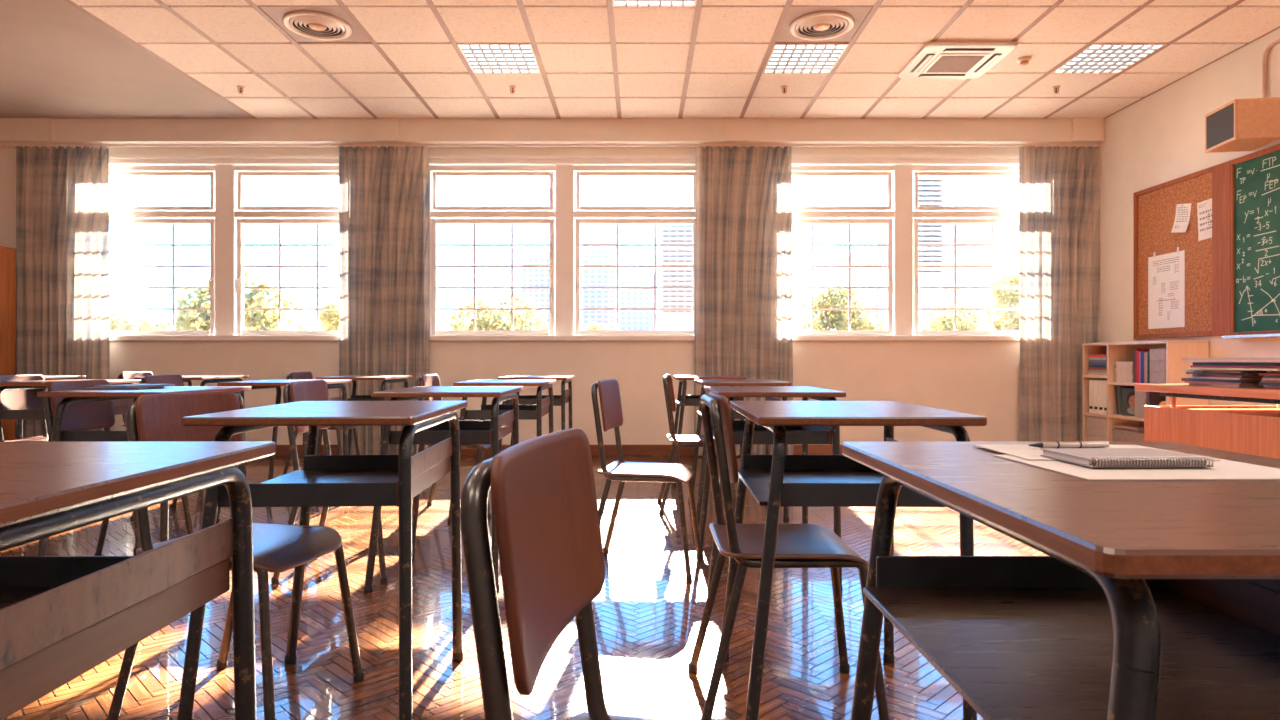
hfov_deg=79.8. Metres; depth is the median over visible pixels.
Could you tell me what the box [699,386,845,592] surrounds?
school desk
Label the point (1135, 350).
book
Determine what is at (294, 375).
chair
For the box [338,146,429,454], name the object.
curtain
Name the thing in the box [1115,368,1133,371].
book
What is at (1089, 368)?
book
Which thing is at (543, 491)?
chair
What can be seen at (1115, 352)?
bookcase
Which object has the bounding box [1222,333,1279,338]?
chalk tray
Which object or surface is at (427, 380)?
chair
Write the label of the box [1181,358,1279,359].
magazine
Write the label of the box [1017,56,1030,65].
smoke detector
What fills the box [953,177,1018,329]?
building
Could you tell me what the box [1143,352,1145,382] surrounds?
book
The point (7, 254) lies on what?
wardrobe
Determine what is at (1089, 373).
book
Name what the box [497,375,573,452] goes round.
school desk
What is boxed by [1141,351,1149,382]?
book
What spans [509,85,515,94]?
sprinkler
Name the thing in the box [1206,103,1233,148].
grille
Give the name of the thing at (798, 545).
chair
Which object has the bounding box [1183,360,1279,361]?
magazine
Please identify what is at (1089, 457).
spiral notebook
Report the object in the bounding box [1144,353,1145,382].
book
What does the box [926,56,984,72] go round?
grille
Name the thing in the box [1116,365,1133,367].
book
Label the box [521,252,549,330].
building
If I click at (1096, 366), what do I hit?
book
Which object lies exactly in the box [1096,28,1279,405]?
wall
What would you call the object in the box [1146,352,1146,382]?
book
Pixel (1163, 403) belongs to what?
tape roll
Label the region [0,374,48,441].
chair
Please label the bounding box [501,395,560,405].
tray
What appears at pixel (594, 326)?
tree
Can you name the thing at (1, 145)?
rail
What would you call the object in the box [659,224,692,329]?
building
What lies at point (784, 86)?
sprinkler
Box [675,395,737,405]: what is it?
tray
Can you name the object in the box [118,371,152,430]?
chair
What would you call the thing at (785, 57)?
recessed light
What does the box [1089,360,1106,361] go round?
book
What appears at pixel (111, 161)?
curtain rod
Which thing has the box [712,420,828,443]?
tray
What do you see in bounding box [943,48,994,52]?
outlet
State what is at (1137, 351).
book
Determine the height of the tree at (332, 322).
5.277 m
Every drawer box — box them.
[1087,416,1106,441]
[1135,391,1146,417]
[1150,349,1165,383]
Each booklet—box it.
[83,386,163,389]
[94,384,175,387]
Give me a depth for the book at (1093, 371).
6.46 m
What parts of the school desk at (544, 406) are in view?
leg, leg, leg, rail, leg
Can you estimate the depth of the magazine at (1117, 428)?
6.01 m
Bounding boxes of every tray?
[0,410,45,419]
[0,556,133,608]
[60,431,127,441]
[218,455,412,506]
[347,395,380,400]
[380,420,490,443]
[458,405,535,419]
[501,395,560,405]
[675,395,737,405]
[697,404,745,418]
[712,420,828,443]
[738,455,945,506]
[863,556,1279,719]
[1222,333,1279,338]
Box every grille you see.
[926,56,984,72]
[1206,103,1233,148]
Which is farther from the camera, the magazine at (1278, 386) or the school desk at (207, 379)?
the school desk at (207, 379)
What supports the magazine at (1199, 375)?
on the magazine at (1189, 376)
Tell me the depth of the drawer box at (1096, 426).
6.47 m
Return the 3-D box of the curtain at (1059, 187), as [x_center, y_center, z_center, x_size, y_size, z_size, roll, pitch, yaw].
[3.866,-0.538,6.955,0.824,2.808,0.068,0,0,0]
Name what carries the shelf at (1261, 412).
attached to the desk at (1252, 430)
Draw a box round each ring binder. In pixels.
[1089,380,1093,412]
[1094,380,1098,413]
[1099,380,1106,414]
[1104,381,1106,414]
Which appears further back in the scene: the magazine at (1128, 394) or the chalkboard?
the magazine at (1128, 394)
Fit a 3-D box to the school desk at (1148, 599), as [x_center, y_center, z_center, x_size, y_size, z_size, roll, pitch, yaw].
[0.522,0.501,0.812,0.522,0.760,0.650,0,0,0]
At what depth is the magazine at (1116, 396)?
6.22 m
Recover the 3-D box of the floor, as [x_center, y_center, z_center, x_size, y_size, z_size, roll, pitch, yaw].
[-1.065,0.882,1.930,10.670,0.002,10.460,0,0,0]
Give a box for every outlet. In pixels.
[911,54,934,72]
[918,74,965,77]
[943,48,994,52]
[974,54,1001,72]
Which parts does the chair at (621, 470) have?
leg, backrest, leg, frame, seat, leg, leg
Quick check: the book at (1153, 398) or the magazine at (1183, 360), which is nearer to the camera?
the magazine at (1183, 360)
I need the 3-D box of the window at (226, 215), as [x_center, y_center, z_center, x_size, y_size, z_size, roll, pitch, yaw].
[-3.898,-0.994,7.105,2.719,1.640,0.180,0,0,0]
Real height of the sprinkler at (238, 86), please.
0.056 m
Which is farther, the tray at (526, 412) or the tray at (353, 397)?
the tray at (353, 397)
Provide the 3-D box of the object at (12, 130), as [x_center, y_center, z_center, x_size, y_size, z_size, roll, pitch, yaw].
[-1.065,-2.068,6.950,10.470,0.215,0.220,0,0,0]
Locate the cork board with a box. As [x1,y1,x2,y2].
[1133,160,1230,338]
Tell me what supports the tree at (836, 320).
on the ground
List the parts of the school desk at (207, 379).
rail, rail, leg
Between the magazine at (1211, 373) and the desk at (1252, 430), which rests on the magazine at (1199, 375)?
the magazine at (1211, 373)
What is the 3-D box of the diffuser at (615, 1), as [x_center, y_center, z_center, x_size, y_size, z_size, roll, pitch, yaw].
[0.088,-2.174,4.412,0.480,0.004,0.496,0,0,0]
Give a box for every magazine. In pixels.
[1113,425,1143,429]
[1115,386,1118,413]
[1115,427,1143,430]
[1117,386,1120,414]
[1117,428,1143,432]
[1119,386,1134,414]
[1122,388,1134,415]
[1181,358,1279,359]
[1181,367,1279,370]
[1181,378,1263,382]
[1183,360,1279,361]
[1183,381,1258,384]
[1186,372,1258,374]
[1187,369,1266,372]
[1189,376,1261,379]
[1189,383,1266,387]
[1190,365,1279,368]
[1192,374,1267,377]
[1193,362,1279,365]
[1259,373,1279,375]
[1259,383,1279,384]
[1261,380,1279,382]
[1262,378,1279,380]
[1263,385,1279,387]
[1264,375,1279,377]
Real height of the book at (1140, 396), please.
0.235 m
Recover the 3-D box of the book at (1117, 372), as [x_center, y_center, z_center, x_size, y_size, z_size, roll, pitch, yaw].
[3.965,0.106,6.126,0.180,0.026,0.200,0,0,1]
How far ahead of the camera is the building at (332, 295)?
130.01 m
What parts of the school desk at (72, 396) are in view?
leg, rail, leg, rail, leg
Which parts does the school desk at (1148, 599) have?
leg, rail, leg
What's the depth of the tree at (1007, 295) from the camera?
29.73 m
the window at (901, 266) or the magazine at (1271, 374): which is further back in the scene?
the window at (901, 266)
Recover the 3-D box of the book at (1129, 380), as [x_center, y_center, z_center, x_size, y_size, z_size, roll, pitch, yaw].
[3.965,0.163,6.126,0.180,0.032,0.200,0,0,0]
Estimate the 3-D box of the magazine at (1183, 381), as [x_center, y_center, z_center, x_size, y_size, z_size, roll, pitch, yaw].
[2.528,0.096,3.220,0.250,0.007,0.330,0,0,1]
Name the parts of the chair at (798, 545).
leg, backrest, leg, frame, seat, leg, leg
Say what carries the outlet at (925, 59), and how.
attached to the air conditioner
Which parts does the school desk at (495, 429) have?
leg, rail, leg, leg, rail, leg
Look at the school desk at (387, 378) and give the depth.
5.50 m
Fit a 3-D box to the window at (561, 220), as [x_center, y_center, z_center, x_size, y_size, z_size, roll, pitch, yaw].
[-0.702,-0.994,7.105,2.635,1.640,0.180,0,0,0]
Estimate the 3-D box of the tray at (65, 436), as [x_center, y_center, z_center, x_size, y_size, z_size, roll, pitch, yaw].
[-2.050,0.299,3.200,0.422,0.052,0.512,0,0,0]
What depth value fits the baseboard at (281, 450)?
7.04 m
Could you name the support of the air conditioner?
attached to the ceiling
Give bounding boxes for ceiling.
[0,0,1279,118]
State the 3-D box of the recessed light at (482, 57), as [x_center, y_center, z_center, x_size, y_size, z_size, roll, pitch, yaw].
[-1.000,-2.163,5.500,0.506,0.025,0.526,0,0,0]
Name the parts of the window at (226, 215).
sash, sash, handle, sill, handle, sash, sash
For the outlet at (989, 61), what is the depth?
5.49 m
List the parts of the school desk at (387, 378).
leg, leg, rail, leg, rail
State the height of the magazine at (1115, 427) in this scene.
0.009 m
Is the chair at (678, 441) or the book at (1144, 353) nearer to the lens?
the chair at (678, 441)
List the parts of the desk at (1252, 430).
modesty panel, support rail, panel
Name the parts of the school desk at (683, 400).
leg, leg, rail, leg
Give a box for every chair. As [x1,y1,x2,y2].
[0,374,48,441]
[36,380,193,555]
[105,391,363,719]
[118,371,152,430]
[130,375,183,520]
[271,380,414,583]
[283,371,359,474]
[412,374,490,517]
[460,428,658,719]
[591,379,702,581]
[657,374,736,514]
[688,391,888,719]
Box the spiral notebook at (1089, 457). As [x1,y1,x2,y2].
[1040,448,1213,467]
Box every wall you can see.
[0,148,1019,444]
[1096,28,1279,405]
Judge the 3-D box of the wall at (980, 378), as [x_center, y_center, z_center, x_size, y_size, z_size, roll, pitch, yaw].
[-1.065,-0.692,7.210,10.770,3.146,0.300,0,0,0]
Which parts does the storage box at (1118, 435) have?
lid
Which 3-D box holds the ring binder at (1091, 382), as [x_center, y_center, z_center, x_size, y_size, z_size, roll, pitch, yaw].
[3.969,0.314,6.555,0.211,0.285,0.064,0,0,0]
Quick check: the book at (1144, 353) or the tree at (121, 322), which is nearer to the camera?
the book at (1144, 353)
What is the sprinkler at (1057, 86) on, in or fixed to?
attached to the ceiling
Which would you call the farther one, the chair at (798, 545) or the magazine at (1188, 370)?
the magazine at (1188, 370)
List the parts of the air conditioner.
intake frame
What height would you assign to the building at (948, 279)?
23.078 m
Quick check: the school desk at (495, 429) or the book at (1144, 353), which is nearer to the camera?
the school desk at (495, 429)
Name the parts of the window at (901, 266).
sash, sash, handle, sill, handle, sash, sash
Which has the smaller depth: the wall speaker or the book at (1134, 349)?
the wall speaker
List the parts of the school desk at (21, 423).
leg, rail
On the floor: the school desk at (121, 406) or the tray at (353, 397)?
the school desk at (121, 406)
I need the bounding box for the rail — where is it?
[0,144,1096,146]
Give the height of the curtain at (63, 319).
2.808 m
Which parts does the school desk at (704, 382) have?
leg, rail, leg, leg, leg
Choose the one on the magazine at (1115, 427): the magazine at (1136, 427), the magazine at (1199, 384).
the magazine at (1136, 427)
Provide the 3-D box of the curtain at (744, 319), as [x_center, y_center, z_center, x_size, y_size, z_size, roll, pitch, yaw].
[0.946,-0.538,6.955,0.905,2.808,0.072,0,0,0]
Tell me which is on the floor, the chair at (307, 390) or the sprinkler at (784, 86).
the chair at (307, 390)
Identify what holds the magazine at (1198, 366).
on the magazine at (1262, 369)
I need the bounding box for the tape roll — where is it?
[1159,401,1165,405]
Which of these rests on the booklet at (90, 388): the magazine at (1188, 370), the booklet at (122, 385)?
the booklet at (122, 385)
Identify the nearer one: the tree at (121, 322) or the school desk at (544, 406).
the school desk at (544, 406)
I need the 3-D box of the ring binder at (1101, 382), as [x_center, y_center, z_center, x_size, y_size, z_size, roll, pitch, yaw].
[3.969,0.314,6.415,0.211,0.285,0.064,0,0,0]
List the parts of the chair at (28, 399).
backrest, frame, seat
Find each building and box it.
[321,281,338,329]
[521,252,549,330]
[582,243,616,329]
[619,274,656,329]
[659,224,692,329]
[839,246,877,329]
[878,177,946,329]
[943,260,952,316]
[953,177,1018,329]
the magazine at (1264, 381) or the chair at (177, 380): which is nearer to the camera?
the magazine at (1264, 381)
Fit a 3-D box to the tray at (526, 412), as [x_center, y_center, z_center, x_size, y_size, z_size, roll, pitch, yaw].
[-0.782,0.299,4.430,0.422,0.052,0.512,0,0,0]
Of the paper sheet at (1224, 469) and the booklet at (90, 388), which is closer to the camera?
the paper sheet at (1224, 469)
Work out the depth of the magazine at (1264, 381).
2.92 m
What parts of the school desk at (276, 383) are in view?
leg, rail, leg, leg, rail, leg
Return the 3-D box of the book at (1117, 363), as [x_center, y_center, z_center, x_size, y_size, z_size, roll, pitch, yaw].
[3.965,0.026,6.124,0.180,0.026,0.210,0,0,0]
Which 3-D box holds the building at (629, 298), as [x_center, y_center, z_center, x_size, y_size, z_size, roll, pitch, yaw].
[-0.314,-5.719,129.000,5.947,15.601,18.300,0,0,0]
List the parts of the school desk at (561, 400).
leg, leg, leg, rail, leg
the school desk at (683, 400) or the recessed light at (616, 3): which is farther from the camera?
the school desk at (683, 400)
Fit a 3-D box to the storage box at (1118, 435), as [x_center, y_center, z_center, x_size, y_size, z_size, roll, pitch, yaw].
[3.985,0.640,6.060,0.246,0.150,0.406,0,0,0]
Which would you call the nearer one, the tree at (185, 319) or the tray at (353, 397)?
the tray at (353, 397)
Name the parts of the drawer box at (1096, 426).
drawer, drawer, drawer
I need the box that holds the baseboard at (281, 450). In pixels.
[275,445,842,455]
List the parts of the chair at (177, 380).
backrest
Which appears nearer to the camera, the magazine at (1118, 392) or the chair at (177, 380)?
the chair at (177, 380)
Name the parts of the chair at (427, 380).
backrest, leg, frame, seat, leg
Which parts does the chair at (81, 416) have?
frame, backrest, leg, leg, leg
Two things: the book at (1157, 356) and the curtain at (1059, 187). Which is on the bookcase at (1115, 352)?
the book at (1157, 356)
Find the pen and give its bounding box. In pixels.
[1029,441,1108,447]
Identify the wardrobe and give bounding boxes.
[0,246,15,440]
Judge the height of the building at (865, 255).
18.542 m
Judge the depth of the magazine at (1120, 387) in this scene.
6.17 m
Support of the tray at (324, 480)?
on the school desk at (324, 480)
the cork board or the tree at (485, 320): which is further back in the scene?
the tree at (485, 320)
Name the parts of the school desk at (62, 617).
rail, leg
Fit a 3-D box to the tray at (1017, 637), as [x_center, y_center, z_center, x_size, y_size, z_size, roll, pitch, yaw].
[0.520,0.299,0.812,0.422,0.052,0.512,0,0,0]
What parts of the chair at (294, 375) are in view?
leg, backrest, frame, leg, seat, leg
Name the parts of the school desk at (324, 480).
leg, rail, leg, leg, rail, leg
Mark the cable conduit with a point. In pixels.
(1264, 60)
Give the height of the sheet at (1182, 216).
0.238 m
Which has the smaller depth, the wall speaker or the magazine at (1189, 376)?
the magazine at (1189, 376)
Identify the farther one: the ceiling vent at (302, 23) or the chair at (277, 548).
the ceiling vent at (302, 23)
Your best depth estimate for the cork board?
5.75 m
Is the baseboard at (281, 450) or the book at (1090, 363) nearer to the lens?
the book at (1090, 363)
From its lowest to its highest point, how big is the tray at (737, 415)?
0.052 m
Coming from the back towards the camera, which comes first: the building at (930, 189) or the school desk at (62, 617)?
the building at (930, 189)
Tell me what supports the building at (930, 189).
on the ground
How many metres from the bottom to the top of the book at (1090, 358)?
0.021 m
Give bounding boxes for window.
[109,165,338,340]
[429,165,695,340]
[792,165,1019,340]
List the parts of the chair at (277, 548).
leg, frame, backrest, leg, seat, leg, leg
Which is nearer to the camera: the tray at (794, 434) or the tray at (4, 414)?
the tray at (794, 434)
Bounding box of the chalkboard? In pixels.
[1222,144,1279,338]
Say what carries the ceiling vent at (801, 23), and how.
in the ceiling
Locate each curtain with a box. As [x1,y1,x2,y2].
[14,146,109,438]
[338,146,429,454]
[694,146,792,455]
[1019,146,1099,441]
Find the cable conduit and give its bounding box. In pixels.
[1262,39,1279,97]
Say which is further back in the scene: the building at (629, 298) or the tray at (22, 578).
the building at (629, 298)
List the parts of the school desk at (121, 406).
rail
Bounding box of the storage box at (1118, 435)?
[1112,429,1143,441]
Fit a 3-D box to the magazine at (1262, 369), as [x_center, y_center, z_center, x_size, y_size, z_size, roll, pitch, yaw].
[2.491,0.036,3.080,0.260,0.007,0.540,0,0,3]
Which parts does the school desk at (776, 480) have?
leg, leg, rail, leg, rail, leg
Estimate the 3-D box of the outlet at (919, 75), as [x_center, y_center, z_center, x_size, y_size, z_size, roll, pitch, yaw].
[2.264,-2.129,5.734,0.340,0.012,0.057,0,0,0]
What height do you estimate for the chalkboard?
1.250 m
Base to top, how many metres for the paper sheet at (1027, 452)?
0.002 m
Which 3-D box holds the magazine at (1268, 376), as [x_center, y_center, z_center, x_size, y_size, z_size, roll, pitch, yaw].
[2.524,0.064,2.808,0.230,0.008,0.310,0,0,5]
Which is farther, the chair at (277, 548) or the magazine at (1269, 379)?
the magazine at (1269, 379)
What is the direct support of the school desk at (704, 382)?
on the floor
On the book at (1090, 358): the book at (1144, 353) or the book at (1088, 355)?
the book at (1088, 355)
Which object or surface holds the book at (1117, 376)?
on the book at (1129, 380)
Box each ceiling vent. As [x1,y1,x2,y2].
[259,6,369,41]
[776,6,872,41]
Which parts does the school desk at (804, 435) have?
leg, leg, rail, leg, rail, leg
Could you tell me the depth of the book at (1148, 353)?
5.82 m
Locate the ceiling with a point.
(60, 59)
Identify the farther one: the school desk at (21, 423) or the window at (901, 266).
the window at (901, 266)
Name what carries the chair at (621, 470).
on the floor
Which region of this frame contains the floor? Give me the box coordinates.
[0,456,1047,719]
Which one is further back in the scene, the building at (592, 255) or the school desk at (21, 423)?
the building at (592, 255)
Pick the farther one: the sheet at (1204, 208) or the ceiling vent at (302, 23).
the sheet at (1204, 208)
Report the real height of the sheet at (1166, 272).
0.584 m
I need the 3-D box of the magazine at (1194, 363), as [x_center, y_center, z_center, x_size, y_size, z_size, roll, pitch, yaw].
[2.514,0.016,3.030,0.260,0.013,0.540,0,0,0]
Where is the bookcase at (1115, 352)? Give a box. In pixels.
[1082,340,1208,441]
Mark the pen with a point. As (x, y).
(1063, 444)
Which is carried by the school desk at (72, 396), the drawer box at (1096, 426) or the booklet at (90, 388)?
the booklet at (90, 388)
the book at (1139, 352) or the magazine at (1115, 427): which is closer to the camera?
the book at (1139, 352)
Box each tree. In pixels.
[109,307,171,329]
[175,269,311,329]
[311,300,338,329]
[448,290,547,329]
[585,321,607,329]
[793,278,885,329]
[918,300,990,329]
[983,268,1018,329]
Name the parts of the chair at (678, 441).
leg, leg, backrest, seat, frame, leg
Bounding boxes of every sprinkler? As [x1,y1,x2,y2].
[237,85,244,94]
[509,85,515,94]
[781,85,787,94]
[1052,85,1059,94]
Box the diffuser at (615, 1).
[615,1,693,2]
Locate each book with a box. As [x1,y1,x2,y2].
[1088,355,1106,356]
[1088,367,1106,369]
[1088,372,1106,374]
[1089,357,1106,359]
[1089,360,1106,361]
[1089,362,1106,364]
[1089,365,1106,367]
[1089,370,1106,372]
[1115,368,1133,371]
[1116,362,1133,364]
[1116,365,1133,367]
[1116,371,1133,374]
[1116,375,1133,378]
[1116,378,1133,382]
[1134,349,1149,382]
[1135,350,1149,382]
[1137,351,1140,382]
[1139,352,1140,382]
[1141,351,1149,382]
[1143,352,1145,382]
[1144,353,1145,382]
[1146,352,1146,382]
[1147,352,1149,382]
[1147,392,1165,405]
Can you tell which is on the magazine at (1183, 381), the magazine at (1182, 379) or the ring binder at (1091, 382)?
the magazine at (1182, 379)
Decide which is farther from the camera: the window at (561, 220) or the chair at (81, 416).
the window at (561, 220)
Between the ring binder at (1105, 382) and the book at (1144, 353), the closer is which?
the book at (1144, 353)
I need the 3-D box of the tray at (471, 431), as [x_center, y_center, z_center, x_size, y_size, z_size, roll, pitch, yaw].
[-0.795,0.299,3.200,0.431,0.052,0.519,0,0,0]
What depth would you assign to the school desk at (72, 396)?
2.94 m
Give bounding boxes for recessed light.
[457,42,540,73]
[613,0,696,6]
[763,42,848,73]
[1052,42,1166,73]
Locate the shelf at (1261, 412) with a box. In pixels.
[1195,409,1279,416]
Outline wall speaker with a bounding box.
[1205,97,1279,152]
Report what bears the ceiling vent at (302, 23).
in the ceiling
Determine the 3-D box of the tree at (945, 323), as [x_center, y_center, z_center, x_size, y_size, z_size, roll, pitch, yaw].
[15.744,-0.460,38.217,3.650,5.108,3.529,0,0,-24]
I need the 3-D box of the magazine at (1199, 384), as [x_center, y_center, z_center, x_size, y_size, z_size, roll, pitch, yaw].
[2.539,0.105,3.213,0.250,0.010,0.330,0,0,6]
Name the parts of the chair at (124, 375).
frame, backrest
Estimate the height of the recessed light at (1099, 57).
0.025 m
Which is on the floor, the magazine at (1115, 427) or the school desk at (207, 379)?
the school desk at (207, 379)
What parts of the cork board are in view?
cork panel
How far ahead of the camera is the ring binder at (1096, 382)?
6.48 m
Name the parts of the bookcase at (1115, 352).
panel, shelf, shelf, shelf, shelf, panel, panel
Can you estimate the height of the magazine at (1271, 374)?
0.008 m
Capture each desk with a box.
[0,379,140,419]
[0,441,275,719]
[17,375,84,438]
[37,386,250,555]
[133,375,248,472]
[177,401,466,719]
[216,379,351,522]
[316,375,411,454]
[363,386,522,592]
[448,379,555,522]
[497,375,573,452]
[671,375,746,484]
[688,379,790,521]
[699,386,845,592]
[721,401,986,719]
[842,442,1279,719]
[1135,384,1279,458]
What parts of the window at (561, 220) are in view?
sash, sash, sill, handle, sash, sash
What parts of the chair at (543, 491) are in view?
frame, backrest, seat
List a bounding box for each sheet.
[973,444,1220,460]
[993,454,1279,479]
[1148,250,1184,328]
[1171,203,1191,232]
[1197,198,1211,240]
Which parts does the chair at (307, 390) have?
leg, frame, backrest, leg, leg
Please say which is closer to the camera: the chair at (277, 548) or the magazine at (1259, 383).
the chair at (277, 548)
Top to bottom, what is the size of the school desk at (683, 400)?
0.760 m
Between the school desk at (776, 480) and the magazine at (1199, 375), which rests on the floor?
the school desk at (776, 480)
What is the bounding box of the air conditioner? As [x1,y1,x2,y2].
[898,41,1017,78]
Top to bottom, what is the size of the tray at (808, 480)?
0.052 m
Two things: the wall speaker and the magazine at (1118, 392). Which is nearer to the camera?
the wall speaker
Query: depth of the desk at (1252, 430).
3.13 m
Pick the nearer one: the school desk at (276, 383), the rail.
the school desk at (276, 383)

